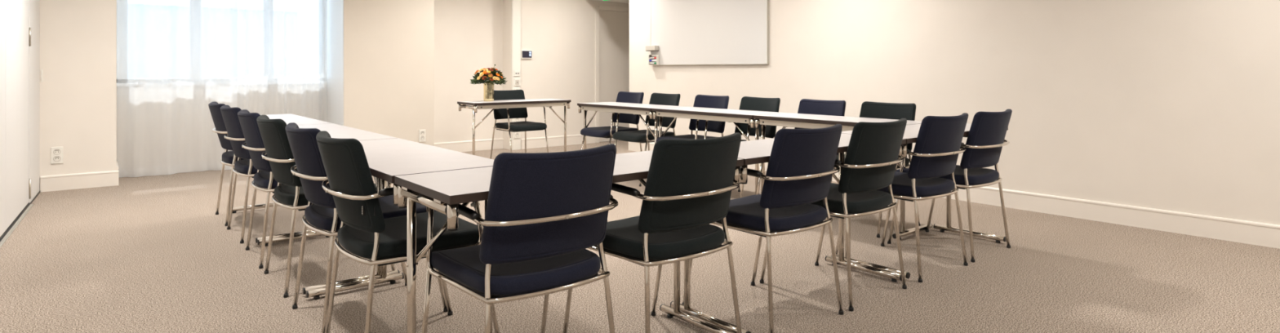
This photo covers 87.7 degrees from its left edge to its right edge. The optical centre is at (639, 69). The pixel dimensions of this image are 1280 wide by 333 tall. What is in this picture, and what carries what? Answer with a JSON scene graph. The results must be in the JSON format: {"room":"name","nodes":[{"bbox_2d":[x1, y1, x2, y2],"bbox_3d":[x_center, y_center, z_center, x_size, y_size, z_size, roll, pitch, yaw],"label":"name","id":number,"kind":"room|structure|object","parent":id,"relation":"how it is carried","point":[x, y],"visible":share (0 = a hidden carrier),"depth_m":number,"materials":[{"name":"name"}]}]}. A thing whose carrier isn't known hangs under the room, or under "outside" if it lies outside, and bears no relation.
{"room":"conference room","nodes":[
{"label":"conference room","id":0,"kind":"room"},
{"bbox_2d":[29,0,39,203],"bbox_3d":[-2.508,-0.216,2.066,0.122,2.620,9.900,0,0,-37],"label":"wall","id":1,"kind":"structure","parent":0,"point":[34,5],"depth_m":5.68,"materials":[{"name":"white paint"}]},
{"bbox_2d":[0,0,5,236],"bbox_3d":[-3.883,-0.065,3.947,0.048,2.273,1.194,0,0,-37],"label":"door","id":2,"kind":"structure","parent":1,"relation":"in","point":[2,2],"depth_m":4.35,"materials":[{"name":"white"}]},
{"bbox_2d":[0,204,33,248],"bbox_3d":[-2.193,1.089,1.771,0.034,0.009,9.050,0,0,-37],"label":"trim","id":3,"kind":"structure","parent":1,"relation":"attached to","point":[16,224],"depth_m":4.64,"materials":[{"name":"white wood"}]},
{"bbox_2d":[5,0,31,230],"bbox_3d":[-4.606,-0.065,4.915,0.060,2.273,1.211,0,0,-37],"label":"door","id":4,"kind":"structure","parent":1,"relation":"in","point":[18,30],"depth_m":4.88,"materials":[{"name":"white wood"}]},
{"bbox_2d":[0,191,39,241],"bbox_3d":[-2.454,1.084,2.057,0.062,0.020,9.820,0,0,-37],"label":"trim","id":5,"kind":"structure","parent":1,"relation":"attached to","point":[12,224],"depth_m":4.82,"materials":[{"name":"black plastic"}]},
{"bbox_2d":[40,170,118,191],"bbox_3d":[-5.150,1.023,6.138,0.552,0.142,0.017,0,0,-39],"label":"baseboard","id":6,"kind":"structure","parent":1,"relation":"attached to","point":[100,179],"depth_m":6.12,"materials":[{"name":"white"}]},
{"bbox_2d":[40,0,116,176],"bbox_3d":[-5.560,-0.216,6.447,0.765,2.620,0.980,0,0,-39],"label":"wall pillar","id":7,"kind":"structure","parent":0,"point":[78,37],"depth_m":6.14,"materials":[{"name":"white paint"}]},
{"bbox_2d":[40,69,43,81],"bbox_3d":[-5.359,0.051,5.972,0.018,0.115,0.011,0,0,-39],"label":"wall switch","id":8,"kind":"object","parent":7,"relation":"attached to","point":[42,70],"depth_m":5.97,"materials":[{"name":"white plastic"}]},
{"bbox_2d":[50,146,63,164],"bbox_3d":[-5.278,0.774,6.036,0.085,0.150,0.014,0,0,-39],"label":"power socket","id":9,"kind":"object","parent":7,"relation":"attached to","point":[56,153],"visible":1,"depth_m":6.03,"materials":[{"name":"white plastic"}]},
{"bbox_2d":[343,0,434,146],"bbox_3d":[-3.274,-0.216,8.323,1.060,2.620,0.960,0,0,-39],"label":"wall pillar","id":10,"kind":"structure","parent":0,"point":[388,45],"depth_m":7.95,"materials":[{"name":"beige paint"}]},
{"bbox_2d":[327,0,343,125],"bbox_3d":[-3.627,-0.211,7.912,0.006,2.610,0.750,0,0,-39],"label":"trim","id":11,"kind":"structure","parent":10,"relation":"attached to","point":[335,7],"depth_m":7.85,"materials":[{"name":"white paint"}]},
{"bbox_2d":[418,129,426,142],"bbox_3d":[-2.672,0.809,8.185,0.085,0.150,0.014,0,0,-39],"label":"power socket","id":12,"kind":"object","parent":10,"relation":"attached to","point":[422,133],"visible":1,"depth_m":8.18,"materials":[{"name":"white plastic"}]},
{"bbox_2d":[393,182,397,205],"bbox_3d":[-0.820,0.419,2.262,0.030,0.077,0.031,0,0,-39],"label":"socket","id":13,"kind":"object","parent":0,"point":[395,186],"depth_m":2.25,"materials":[{"name":"silver metal"}]},
{"bbox_2d":[434,0,629,149],"bbox_3d":[-0.805,-0.216,10.129,5.150,2.620,0.380,0,0,-39],"label":"wall","id":14,"kind":"structure","parent":0,"point":[470,36],"depth_m":9.24,"materials":[{"name":"white paint"}]},
{"bbox_2d":[434,137,503,151],"bbox_3d":[-2.342,1.023,8.916,1.135,0.142,0.017,0,0,-39],"label":"baseboard","id":15,"kind":"structure","parent":14,"relation":"attached to","point":[480,144],"depth_m":8.96,"materials":[{"name":"white"}]},
{"bbox_2d":[511,0,520,150],"bbox_3d":[-1.697,-0.216,9.131,0.133,2.620,0.040,0,0,-39],"label":"trim","id":16,"kind":"structure","parent":14,"relation":"attached to","point":[515,4],"depth_m":9.10,"materials":[{"name":"white paint"}]},
{"bbox_2d":[514,78,519,85],"bbox_3d":[-1.679,0.169,9.110,0.085,0.105,0.016,0,0,-39],"label":"wall switch","id":17,"kind":"object","parent":14,"relation":"attached to","point":[517,81],"visible":1,"depth_m":9.10,"materials":[{"name":"white plastic"}]},
{"bbox_2d":[514,131,519,138],"bbox_3d":[-1.679,0.859,9.110,0.085,0.150,0.014,0,0,-39],"label":"power socket","id":18,"kind":"object","parent":14,"relation":"attached to","point":[517,135],"visible":0.55,"depth_m":9.11,"materials":[{"name":"white plastic"}]},
{"bbox_2d":[514,71,519,75],"bbox_3d":[-1.680,0.048,9.111,0.085,0.075,0.012,0,0,-39],"label":"socket","id":19,"kind":"object","parent":14,"relation":"attached to","point":[516,73],"visible":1,"depth_m":9.11,"materials":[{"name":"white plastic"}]},
{"bbox_2d":[520,49,532,58],"bbox_3d":[-1.572,-0.216,9.242,0.170,0.120,0.026,0,0,-39],"label":"control panel","id":20,"kind":"object","parent":14,"relation":"attached to","point":[525,54],"visible":1,"depth_m":9.23,"materials":[{"name":"white plastic"}]},
{"bbox_2d":[520,134,595,149],"bbox_3d":[-1.156,1.023,9.586,1.240,0.142,0.017,0,0,-39],"label":"baseboard","id":21,"kind":"structure","parent":14,"relation":"attached to","point":[540,142],"depth_m":9.53,"materials":[{"name":"white"}]},
{"bbox_2d":[595,5,629,142],"bbox_3d":[-0.315,0.064,10.323,0.965,2.060,0.118,0,0,-39],"label":"door","id":22,"kind":"structure","parent":14,"relation":"in","point":[611,23],"depth_m":10.21,"materials":[{"name":"white paint"}]},
{"bbox_2d":[595,0,629,3],"bbox_3d":[0.654,-1.071,10.254,2.430,0.070,1.270,0,0,-39],"label":"ceiling","id":23,"kind":"structure","parent":0,"point":[611,1],"depth_m":10.06,"materials":[{"name":"white paint"}]},
{"bbox_2d":[0,140,1279,332],"bbox_3d":[0.446,1.154,5.072,9.700,0.120,10.900,0,0,-39],"label":"floor","id":24,"kind":"structure","parent":0,"point":[151,254],"depth_m":3.50,"materials":[{"name":"beige carpet"}]},
{"bbox_2d":[208,101,243,226],"bbox_3d":[-2.873,0.666,4.999,0.609,0.857,0.509,0,0,-39],"label":"chair","id":25,"kind":"object","parent":24,"relation":"on","point":[228,158],"visible":0.46,"depth_m":4.75,"materials":[{"name":"black fabric"}]},
{"bbox_2d":[220,105,262,244],"bbox_3d":[-2.494,0.666,4.533,0.609,0.857,0.509,0,0,-40],"label":"chair","id":26,"kind":"object","parent":24,"relation":"on","point":[245,167],"visible":0.44,"depth_m":4.28,"materials":[{"name":"black fabric"}]},
{"bbox_2d":[237,109,281,269],"bbox_3d":[-2.059,0.666,3.999,0.609,0.857,0.509,0,0,-38],"label":"chair","id":27,"kind":"object","parent":24,"relation":"on","point":[264,180],"visible":0.55,"depth_m":3.74,"materials":[{"name":"black fabric"}]},
{"bbox_2d":[232,113,330,243],"bbox_3d":[-2.590,0.724,4.755,0.462,0.740,1.221,0,0,-39],"label":"folding table","id":28,"kind":"object","parent":24,"relation":"on","point":[299,120],"visible":0.23,"depth_m":4.83,"materials":[{"name":"beige laminate"}]},
{"bbox_2d":[256,115,395,297],"bbox_3d":[-1.679,0.666,3.534,0.609,0.857,0.509,0,0,-39],"label":"chair","id":29,"kind":"object","parent":24,"relation":"on","point":[280,157],"visible":0.57,"depth_m":3.28,"materials":[{"name":"black fabric"}]},
{"bbox_2d":[257,123,399,294],"bbox_3d":[-1.813,0.724,3.801,0.462,0.740,1.221,0,0,-39],"label":"folding table","id":30,"kind":"object","parent":24,"relation":"on","point":[335,131],"visible":0.24,"depth_m":3.71,"materials":[{"name":"beige laminate"}]},
{"bbox_2d":[284,122,447,332],"bbox_3d":[-1.256,0.666,3.014,0.609,0.857,0.509,0,0,-40],"label":"chair","id":31,"kind":"object","parent":24,"relation":"on","point":[322,215],"visible":0.53,"depth_m":2.79,"materials":[{"name":"black fabric"}]},
{"bbox_2d":[305,137,493,332],"bbox_3d":[-1.036,0.724,2.848,0.462,0.740,1.221,0,0,-39],"label":"folding table","id":32,"kind":"object","parent":24,"relation":"on","point":[387,158],"visible":0.48,"depth_m":2.68,"materials":[{"name":"beige laminate"}]},
{"bbox_2d":[315,130,499,332],"bbox_3d":[-0.924,0.666,2.607,0.609,0.857,0.509,0,0,-39],"label":"chair","id":33,"kind":"object","parent":24,"relation":"on","point":[366,234],"visible":0.85,"depth_m":2.39,"materials":[{"name":"black fabric"}]},
{"bbox_2d":[457,98,571,155],"bbox_3d":[-1.425,0.724,7.661,1.221,0.740,0.462,0,0,-39],"label":"folding table","id":34,"kind":"object","parent":24,"relation":"on","point":[482,104],"visible":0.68,"depth_m":7.43,"materials":[{"name":"beige laminate"}]},
{"bbox_2d":[474,105,477,112],"bbox_3d":[-1.759,0.419,7.135,0.031,0.077,0.030,0,0,-39],"label":"socket","id":35,"kind":"object","parent":34,"relation":"attached to","point":[475,106],"depth_m":7.12,"materials":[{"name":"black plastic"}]},
{"bbox_2d":[483,82,493,101],"bbox_3d":[-1.709,0.249,7.534,0.106,0.210,0.106,0,0,-39],"label":"flower vase","id":36,"kind":"object","parent":34,"relation":"on","point":[488,90],"visible":0.84,"depth_m":7.49,"materials":[{"name":"gold metal"}]},
{"bbox_2d":[470,64,506,85],"bbox_3d":[-1.706,0.090,7.537,0.440,0.309,0.373,0,0,-39],"label":"flower bouquet","id":37,"kind":"object","parent":36,"relation":"in","point":[485,74],"visible":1,"depth_m":7.46,"materials":[{"name":"orange plant"}]},
{"bbox_2d":[489,89,548,159],"bbox_3d":[-1.417,0.666,7.752,0.509,0.857,0.609,0,0,-41],"label":"chair","id":38,"kind":"object","parent":24,"relation":"on","point":[510,113],"visible":0.75,"depth_m":7.78,"materials":[{"name":"black fabric"}]},
{"bbox_2d":[422,143,617,332],"bbox_3d":[-0.392,0.666,2.221,0.509,0.857,0.609,0,0,-38],"label":"chair","id":39,"kind":"object","parent":24,"relation":"on","point":[544,211],"visible":0.98,"depth_m":2.01,"materials":[{"name":"blue fabric"}]},
{"bbox_2d":[394,150,743,332],"bbox_3d":[-0.207,0.724,2.438,1.221,0.740,0.462,0,0,-39],"label":"folding table","id":40,"kind":"object","parent":24,"relation":"on","point":[442,192],"visible":0.54,"depth_m":2.17,"materials":[{"name":"laminate"}]},
{"bbox_2d":[397,185,406,208],"bbox_3d":[-0.789,0.419,2.218,0.031,0.077,0.030,0,0,-39],"label":"socket","id":41,"kind":"object","parent":40,"relation":"attached to","point":[402,201],"depth_m":2.20,"materials":[{"name":"silver metal"}]},
{"bbox_2d":[446,204,457,231],"bbox_3d":[-0.536,0.419,1.908,0.031,0.077,0.030,0,0,-39],"label":"socket","id":42,"kind":"object","parent":40,"relation":"attached to","point":[451,209],"depth_m":1.89,"materials":[{"name":"silver metal"}]},
{"bbox_2d":[733,166,738,184],"bbox_3d":[0.379,0.419,2.654,0.031,0.077,0.030,0,0,-39],"label":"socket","id":43,"kind":"object","parent":40,"relation":"attached to","point":[736,173],"depth_m":2.64,"materials":[{"name":"silver metal"}]},
{"bbox_2d":[580,91,644,154],"bbox_3d":[-0.282,0.666,7.072,0.609,0.857,0.509,0,0,-39],"label":"chair","id":44,"kind":"object","parent":24,"relation":"on","point":[622,96],"visible":0.7,"depth_m":7.10,"materials":[{"name":"black fabric"}]},
{"bbox_2d":[577,102,686,149],"bbox_3d":[-0.115,0.724,6.772,0.462,0.740,1.221,0,0,-39],"label":"folding table","id":45,"kind":"object","parent":24,"relation":"on","point":[613,107],"visible":0.56,"depth_m":6.58,"materials":[{"name":"beige laminate"}]},
{"bbox_2d":[649,111,653,119],"bbox_3d":[0.105,0.419,6.190,0.030,0.077,0.031,0,0,-39],"label":"socket","id":46,"kind":"object","parent":45,"relation":"attached to","point":[651,112],"depth_m":6.18,"materials":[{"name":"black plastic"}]},
{"bbox_2d":[613,93,679,186],"bbox_3d":[0.078,0.666,6.630,0.609,0.857,0.509,0,0,-39],"label":"chair","id":47,"kind":"object","parent":24,"relation":"on","point":[646,136],"visible":0.63,"depth_m":6.63,"materials":[{"name":"black fabric"}]},
{"bbox_2d":[562,132,742,332],"bbox_3d":[0.067,0.666,2.594,0.509,0.857,0.609,0,0,-40],"label":"chair","id":48,"kind":"object","parent":24,"relation":"on","point":[689,184],"visible":0.9,"depth_m":2.38,"materials":[{"name":"black fabric"}]},
{"bbox_2d":[656,94,728,142],"bbox_3d":[0.495,0.666,6.119,0.609,0.857,0.509,0,0,-39],"label":"chair","id":49,"kind":"object","parent":24,"relation":"on","point":[700,100],"visible":0.51,"depth_m":6.22,"materials":[{"name":"black fabric"}]},
{"bbox_2d":[651,106,787,194],"bbox_3d":[0.662,0.724,5.818,0.462,0.740,1.221,0,0,-39],"label":"folding table","id":50,"kind":"object","parent":24,"relation":"on","point":[735,116],"visible":0.48,"depth_m":5.65,"materials":[{"name":"beige laminate"}]},
{"bbox_2d":[653,111,656,119],"bbox_3d":[0.136,0.419,6.152,0.030,0.077,0.031,0,0,-39],"label":"socket","id":51,"kind":"object","parent":50,"relation":"attached to","point":[654,112],"depth_m":6.14,"materials":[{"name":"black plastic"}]},
{"bbox_2d":[750,118,754,128],"bbox_3d":[0.882,0.419,5.236,0.030,0.077,0.031,0,0,-39],"label":"socket","id":52,"kind":"object","parent":50,"relation":"attached to","point":[752,120],"depth_m":5.22,"materials":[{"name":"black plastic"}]},
{"bbox_2d":[704,96,780,198],"bbox_3d":[0.868,0.666,5.661,0.609,0.857,0.509,0,0,-39],"label":"chair","id":53,"kind":"object","parent":24,"relation":"on","point":[747,103],"visible":0.27,"depth_m":5.80,"materials":[{"name":"black fabric"}]},
{"bbox_2d":[681,124,844,332],"bbox_3d":[0.574,0.666,3.007,0.509,0.857,0.609,0,0,-39],"label":"chair","id":54,"kind":"object","parent":24,"relation":"on","point":[801,166],"visible":0.89,"depth_m":2.78,"materials":[{"name":"black fabric"}]},
{"bbox_2d":[670,133,906,332],"bbox_3d":[0.746,0.724,3.216,1.221,0.740,0.462,0,0,-39],"label":"folding table","id":55,"kind":"object","parent":24,"relation":"on","point":[757,151],"visible":0.27,"depth_m":3.01,"materials":[{"name":"beige"}]},
{"bbox_2d":[739,164,747,184],"bbox_3d":[0.417,0.419,2.685,0.031,0.077,0.030,0,0,-39],"label":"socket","id":56,"kind":"object","parent":55,"relation":"attached to","point":[743,169],"depth_m":2.67,"materials":[{"name":"silver metal"}]},
{"bbox_2d":[897,144,902,159],"bbox_3d":[1.332,0.419,3.431,0.031,0.077,0.030,0,0,-39],"label":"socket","id":57,"kind":"object","parent":55,"relation":"attached to","point":[900,150],"depth_m":3.42,"materials":[{"name":"silver metal"}]},
{"bbox_2d":[756,98,845,194],"bbox_3d":[1.272,0.666,5.165,0.609,0.857,0.509,0,0,-39],"label":"chair","id":58,"kind":"object","parent":24,"relation":"on","point":[807,106],"visible":0.13,"depth_m":5.32,"materials":[{"name":"black fabric"}]},
{"bbox_2d":[760,118,906,311],"bbox_3d":[0.996,0.666,3.352,0.509,0.857,0.609,0,0,-40],"label":"chair","id":59,"kind":"object","parent":24,"relation":"on","point":[871,159],"visible":0.76,"depth_m":3.11,"materials":[{"name":"black fabric"}]},
{"bbox_2d":[753,112,932,239],"bbox_3d":[1.439,0.724,4.865,0.462,0.740,1.221,0,0,-39],"label":"folding table","id":60,"kind":"object","parent":24,"relation":"on","point":[789,119],"visible":0.42,"depth_m":4.83,"materials":[{"name":"beige laminate"}]},
{"bbox_2d":[755,118,759,128],"bbox_3d":[0.913,0.419,5.198,0.030,0.077,0.031,0,0,-39],"label":"socket","id":61,"kind":"object","parent":60,"relation":"attached to","point":[757,120],"depth_m":5.18,"materials":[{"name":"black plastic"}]},
{"bbox_2d":[835,101,920,237],"bbox_3d":[1.632,0.666,4.723,0.609,0.857,0.509,0,0,-39],"label":"chair","id":62,"kind":"object","parent":24,"relation":"on","point":[898,111],"visible":0.17,"depth_m":4.85,"materials":[{"name":"black fabric"}]},
{"bbox_2d":[835,112,968,282],"bbox_3d":[1.496,0.666,3.759,0.509,0.857,0.609,0,0,-38],"label":"chair","id":63,"kind":"object","parent":24,"relation":"on","point":[937,148],"visible":0.73,"depth_m":3.52,"materials":[{"name":"black fabric"}]},
{"bbox_2d":[835,123,1008,279],"bbox_3d":[1.700,0.724,3.993,1.221,0.740,0.462,0,0,-39],"label":"folding table","id":64,"kind":"object","parent":24,"relation":"on","point":[911,131],"visible":0.26,"depth_m":3.91,"materials":[{"name":"silver metal"}]},
{"bbox_2d":[902,143,906,158],"bbox_3d":[1.370,0.419,3.462,0.031,0.077,0.030,0,0,-39],"label":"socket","id":65,"kind":"object","parent":64,"relation":"attached to","point":[904,146],"depth_m":3.45,"materials":[{"name":"silver plastic"}]},
{"bbox_2d":[887,109,1012,262],"bbox_3d":[1.938,0.666,4.119,0.509,0.857,0.609,0,0,-39],"label":"chair","id":66,"kind":"object","parent":24,"relation":"on","point":[984,143],"visible":0.7,"depth_m":3.87,"materials":[{"name":"black fabric"}]},
{"bbox_2d":[629,0,1279,225],"bbox_3d":[2.668,-0.216,5.741,0.150,2.620,8.730,0,0,-39],"label":"wall","id":67,"kind":"structure","parent":0,"point":[1173,105],"depth_m":4.99,"materials":[{"name":"white paint"}]},
{"bbox_2d":[650,0,768,65],"bbox_3d":[0.765,-0.661,7.932,0.032,1.200,1.950,0,0,-39],"label":"whiteboard","id":68,"kind":"object","parent":67,"relation":"attached to","point":[685,32],"visible":1,"depth_m":7.82,"materials":[{"name":"white ceramic"}]},
{"bbox_2d":[645,45,658,51],"bbox_3d":[0.156,-0.278,8.593,0.071,0.067,0.185,0,0,-39],"label":"eraser","id":69,"kind":"object","parent":68,"relation":"attached to","point":[648,48],"visible":1,"depth_m":8.54,"materials":[{"name":"beige plastic"}]},
{"bbox_2d":[648,53,658,64],"bbox_3d":[0.178,-0.134,8.588,0.045,0.135,0.160,0,0,-39],"label":"holder","id":70,"kind":"object","parent":68,"relation":"attached to","point":[652,59],"visible":1,"depth_m":8.58,"materials":[{"name":"white plastic"}]},
{"bbox_2d":[628,142,1279,248],"bbox_3d":[2.603,1.023,5.688,0.017,0.142,8.730,0,0,-39],"label":"baseboard","id":71,"kind":"structure","parent":67,"relation":"attached to","point":[1257,233],"depth_m":4.67,"materials":[{"name":"white wood"}]},
{"bbox_3d":[-4.472,-1.500,7.347,2.010,0.048,0.060,0,0,-39],"label":"rail","id":72,"kind":"object","parent":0,"visible":0},
{"bbox_2d":[116,0,237,177],"bbox_3d":[-4.845,-0.190,7.023,1.045,2.560,0.110,0,0,-39],"label":"sheer curtain","id":73,"kind":"object","parent":72,"relation":"hanging from","point":[175,58],"visible":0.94,"depth_m":6.99,"materials":[{"name":"white fabric"}]},
{"bbox_2d":[237,0,327,121],"bbox_3d":[-4.152,-0.190,7.705,1.013,2.560,0.112,0,0,-41],"label":"sheer curtain","id":74,"kind":"object","parent":72,"relation":"hanging from","point":[282,44],"visible":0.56,"depth_m":7.70,"materials":[{"name":"white fabric"}]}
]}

